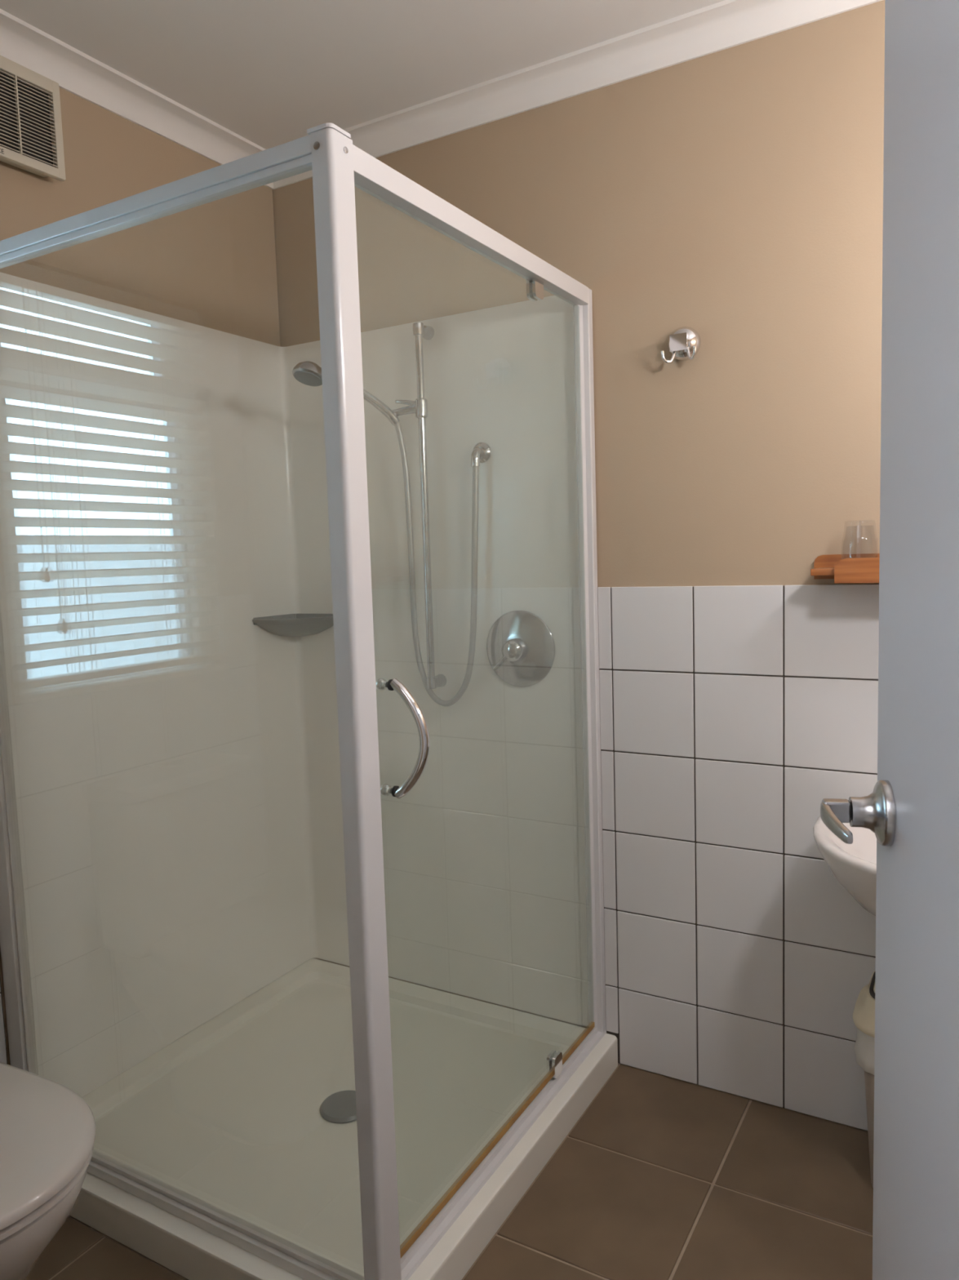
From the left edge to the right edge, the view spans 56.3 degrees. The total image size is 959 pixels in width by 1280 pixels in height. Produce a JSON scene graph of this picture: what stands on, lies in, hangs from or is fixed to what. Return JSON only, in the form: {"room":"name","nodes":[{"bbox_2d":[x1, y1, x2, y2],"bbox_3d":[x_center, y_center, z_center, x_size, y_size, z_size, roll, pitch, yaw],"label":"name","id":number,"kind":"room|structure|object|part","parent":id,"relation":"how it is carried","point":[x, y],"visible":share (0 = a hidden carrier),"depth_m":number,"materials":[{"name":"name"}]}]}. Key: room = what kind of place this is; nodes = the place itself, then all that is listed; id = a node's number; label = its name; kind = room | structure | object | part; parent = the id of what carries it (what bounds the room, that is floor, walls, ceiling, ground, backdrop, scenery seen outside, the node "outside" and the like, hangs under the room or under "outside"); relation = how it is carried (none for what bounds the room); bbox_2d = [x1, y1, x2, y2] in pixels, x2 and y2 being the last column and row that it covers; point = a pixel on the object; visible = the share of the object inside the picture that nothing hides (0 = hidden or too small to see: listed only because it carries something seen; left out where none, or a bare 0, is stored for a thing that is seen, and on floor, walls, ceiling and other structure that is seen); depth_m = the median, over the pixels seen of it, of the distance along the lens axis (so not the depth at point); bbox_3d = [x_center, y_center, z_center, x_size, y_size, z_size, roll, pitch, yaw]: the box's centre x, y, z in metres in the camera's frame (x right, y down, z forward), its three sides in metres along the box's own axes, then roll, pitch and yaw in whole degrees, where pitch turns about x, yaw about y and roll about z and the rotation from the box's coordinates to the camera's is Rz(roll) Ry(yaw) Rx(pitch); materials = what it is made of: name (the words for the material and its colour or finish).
{"room":"bathroom","nodes":[
{"label":"bathroom","id":0,"kind":"room"},
{"bbox_2d":[0,87,279,1065],"bbox_3d":[-1.063,-0.059,1.883,0.124,2.400,1.850,1,6,30],"label":"wall","id":1,"kind":"structure","parent":0,"point":[212,264],"depth_m":2.17,"materials":[{"name":"beige paint"}]},
{"bbox_2d":[0,55,65,181],"bbox_3d":[-0.966,-1.080,1.849,0.054,0.200,0.200,1,6,30],"label":"exhaust fan","id":2,"kind":"object","parent":1,"relation":"attached to","point":[31,135],"visible":1,"depth_m":1.86,"materials":[{"name":"beige plastic"}]},
{"bbox_2d":[0,0,724,149],"bbox_3d":[-0.084,-1.286,1.245,2.410,0.100,1.974,1,6,30],"label":"ceiling","id":3,"kind":"structure","parent":0,"point":[268,73],"depth_m":1.95,"materials":[{"name":"paint"}]},
{"bbox_2d":[25,1062,873,1279],"bbox_3d":[-0.004,1.202,1.479,2.410,0.100,1.974,1,6,30],"label":"floor","id":4,"kind":"structure","parent":0,"point":[660,1177],"depth_m":1.76,"materials":[{"name":"beige tile"}]},
{"bbox_2d":[0,1062,95,1279],"bbox_3d":[-0.897,0.785,1.394,0.686,0.801,0.384,1,6,30],"label":"toilet","id":5,"kind":"object","parent":4,"relation":"on","point":[47,1131],"visible":1,"depth_m":1.30,"materials":[{"name":"white ceramic"}]},
{"bbox_3d":[-0.829,0.782,1.354,0.518,0.014,0.370,1,6,30],"label":"seat","id":6,"kind":"part","parent":5,"relation":"part of","materials":[{"name":"white plastic"}]},
{"bbox_2d":[69,958,617,1279],"bbox_3d":[-0.331,1.068,2.076,1.000,0.075,0.998,1,6,30],"label":"shower tray","id":7,"kind":"object","parent":4,"relation":"on","point":[250,1113],"visible":0.64,"depth_m":1.99,"materials":[{"name":"white plastic"}]},
{"bbox_2d":[0,122,606,1279],"bbox_3d":[-0.343,0.121,1.995,1.019,1.824,0.965,1,6,30],"label":"shower enclosure","id":8,"kind":"object","parent":7,"relation":"on","point":[337,166],"visible":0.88,"depth_m":1.44,"materials":[{"name":"white metal"}]},
{"bbox_3d":[-0.639,-0.719,1.536,0.937,0.037,0.030,1,6,30],"label":"rail","id":9,"kind":"part","parent":8,"relation":"part of","materials":[{"name":"white metal"}]},
{"bbox_3d":[-0.561,1.058,1.687,0.886,0.030,0.035,1,6,30],"label":"rail","id":10,"kind":"part","parent":8,"relation":"part of","materials":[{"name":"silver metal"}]},
{"bbox_3d":[-0.185,0.176,1.382,0.036,1.818,0.051,1,6,30],"label":"corner post","id":11,"kind":"part","parent":8,"relation":"part of","materials":[{"name":"white metal"}]},
{"bbox_3d":[-0.161,0.073,1.470,0.022,0.021,0.021,1,6,30],"label":"handle knob","id":12,"kind":"part","parent":8,"relation":"part of","materials":[{"name":"silver metal"}]},
{"bbox_3d":[-0.155,0.249,1.486,0.022,0.021,0.021,1,6,30],"label":"handle knob","id":13,"kind":"part","parent":8,"relation":"part of","materials":[{"name":"silver metal"}]},
{"bbox_3d":[-0.141,0.073,1.458,0.010,0.018,0.018,1,6,30],"label":"handle mount","id":14,"kind":"part","parent":8,"relation":"part of","materials":[{"name":"black rubber"}]},
{"bbox_3d":[-0.135,0.249,1.475,0.010,0.018,0.018,1,6,30],"label":"handle mount","id":15,"kind":"part","parent":8,"relation":"part of","materials":[{"name":"black rubber"}]},
{"bbox_3d":[-0.111,0.162,1.451,0.070,0.199,0.017,1,6,30],"label":"pull handle","id":16,"kind":"part","parent":8,"relation":"part of","materials":[{"name":"silver metal"}]},
{"bbox_3d":[0.016,-0.755,1.704,0.035,0.038,0.884,1,6,30],"label":"rail","id":17,"kind":"part","parent":8,"relation":"part of","materials":[{"name":"white metal"}]},
{"bbox_3d":[0.076,1.026,1.883,0.040,0.018,0.908,1,6,30],"label":"door sill","id":18,"kind":"part","parent":8,"relation":"part of","materials":[{"name":"white metal"}]},
{"bbox_2d":[853,970,875,1187],"bbox_3d":[0.897,0.881,1.763,0.294,0.428,0.234,1,6,30],"label":"waste bin","id":19,"kind":"object","parent":4,"relation":"on","point":[864,1014],"visible":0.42,"depth_m":1.75,"materials":[{"name":"beige plastic"}]},
{"bbox_3d":[0.892,0.720,1.748,0.294,0.059,0.234,1,6,30],"label":"bin lid","id":20,"kind":"part","parent":19,"relation":"part of","materials":[{"name":"beige plastic"}]},
{"bbox_2d":[272,0,885,1130],"bbox_3d":[0.419,-0.132,2.155,2.410,2.400,0.128,1,6,30],"label":"wall","id":21,"kind":"structure","parent":0,"point":[733,196],"depth_m":2.02,"materials":[{"name":"beige paint"}]},
{"bbox_2d":[0,272,588,1097],"bbox_3d":[-0.375,0.119,2.034,0.938,1.823,0.942,1,6,30],"label":"lining","id":22,"kind":"object","parent":21,"relation":"attached to","point":[163,486],"visible":0.74,"depth_m":2.30,"materials":[{"name":"white plastic"}]},
{"bbox_2d":[252,613,333,636],"bbox_3d":[-0.508,-0.036,2.529,0.182,0.066,0.182,1,6,30],"label":"soap shelf","id":23,"kind":"object","parent":22,"relation":"attached to","point":[304,624],"visible":0.9,"depth_m":2.52,"materials":[{"name":"grey plastic"}]},
{"bbox_2d":[392,322,446,688],"bbox_3d":[-0.163,-0.341,2.351,0.093,0.947,0.080,1,6,30],"label":"slide rail","id":24,"kind":"object","parent":22,"relation":"attached to","point":[419,406],"visible":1,"depth_m":2.32,"materials":[{"name":"silver metal"}]},
{"bbox_2d":[292,360,399,425],"bbox_3d":[-0.315,-0.607,2.210,0.309,0.128,0.079,-6,7,-39],"label":"shower","id":25,"kind":"object","parent":24,"relation":"attached to","point":[308,373],"visible":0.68,"depth_m":2.14,"materials":[{"name":"silver metal"}]},
{"bbox_3d":[-0.301,-0.607,2.245,0.032,0.120,0.245,3,8,45],"label":"handle","id":26,"kind":"part","parent":25,"relation":"part of","materials":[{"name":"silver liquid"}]},
{"bbox_2d":[394,422,479,706],"bbox_3d":[-0.100,-0.195,2.327,0.233,0.745,0.032,0,6,22],"label":"shower hose","id":27,"kind":"object","parent":25,"relation":"hanging from","point":[464,685],"visible":0.99,"depth_m":2.33,"materials":[{"name":"silver metal"}]},
{"bbox_3d":[-0.185,-0.610,2.308,0.066,0.022,0.014,-1,5,10],"label":"slider lever","id":28,"kind":"part","parent":24,"relation":"part of","materials":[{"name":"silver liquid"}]},
{"bbox_2d":[471,442,490,466],"bbox_3d":[-0.005,-0.469,2.265,0.052,0.063,0.046,1,6,30],"label":"outlet","id":29,"kind":"object","parent":22,"relation":"attached to","point":[481,453],"visible":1,"depth_m":2.27,"materials":[{"name":"silver metal"}]},
{"bbox_2d":[486,610,555,687],"bbox_3d":[0.088,0.025,2.254,0.196,0.196,0.066,1,6,30],"label":"shower mixer","id":30,"kind":"object","parent":22,"relation":"attached to","point":[521,646],"visible":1,"depth_m":2.25,"materials":[{"name":"silver metal"}]},
{"bbox_3d":[0.058,0.052,2.251,0.052,0.052,0.017,-1,5,5],"label":"lever","id":31,"kind":"part","parent":30,"relation":"part of","materials":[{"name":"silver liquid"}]},
{"bbox_3d":[0.085,0.026,2.249,0.060,0.060,0.040,1,6,30],"label":"mixer knob","id":32,"kind":"part","parent":30,"relation":"part of","materials":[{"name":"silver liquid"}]},
{"bbox_2d":[0,0,882,189],"bbox_3d":[-0.083,-1.206,1.254,2.174,0.062,1.734,1,6,30],"label":"crown molding","id":33,"kind":"structure","parent":21,"relation":"attached to","point":[726,24],"depth_m":2.04,"materials":[{"name":"paint"}]},
{"bbox_2d":[661,326,701,363],"bbox_3d":[0.448,-0.655,1.981,0.080,0.084,0.056,1,6,30],"label":"robe hook","id":34,"kind":"object","parent":21,"relation":"attached to","point":[684,343],"visible":1,"depth_m":1.98,"materials":[{"name":"silver metal"}]},
{"bbox_2d":[813,815,876,915],"bbox_3d":[0.886,0.411,1.617,0.550,0.302,0.432,1,6,30],"label":"basin","id":35,"kind":"object","parent":21,"relation":"attached to","point":[854,865],"visible":0.3,"depth_m":1.62,"materials":[{"name":"white ceramic"}]},
{"bbox_2d":[810,553,879,582],"bbox_3d":[0.932,-0.142,1.721,0.566,0.056,0.118,1,6,30],"label":"wooden shelf","id":36,"kind":"object","parent":21,"relation":"attached to","point":[857,567],"visible":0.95,"depth_m":1.78,"materials":[{"name":"brown wood"}]},
{"bbox_2d":[840,520,879,556],"bbox_3d":[0.766,-0.193,1.804,0.072,0.094,0.072,1,6,30],"label":"drinking glass","id":37,"kind":"object","parent":36,"relation":"on","point":[860,520],"visible":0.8,"depth_m":1.81,"materials":[{"name":"clear glass"}]},
{"bbox_3d":[-0.511,0.047,0.566,2.174,2.400,0.120,1,6,30],"label":"wall","id":38,"kind":"structure","parent":0,"visible":0},
{"bbox_2d":[820,0,958,1279],"bbox_3d":[0.322,0.199,0.588,0.102,2.018,0.760,-1,6,13],"label":"door","id":39,"kind":"structure","parent":38,"relation":"in","point":[912,810],"depth_m":0.77,"materials":[{"name":"white paint"}]},
{"bbox_3d":[0.346,0.177,0.874,0.015,0.020,0.087,-1,5,8],"label":"lever","id":40,"kind":"part","parent":39,"relation":"part of","materials":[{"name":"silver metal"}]},
{"bbox_3d":[0.392,0.173,0.900,0.036,0.065,0.065,-1,6,13],"label":"handle","id":41,"kind":"part","parent":39,"relation":"part of","materials":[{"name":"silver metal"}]}
]}

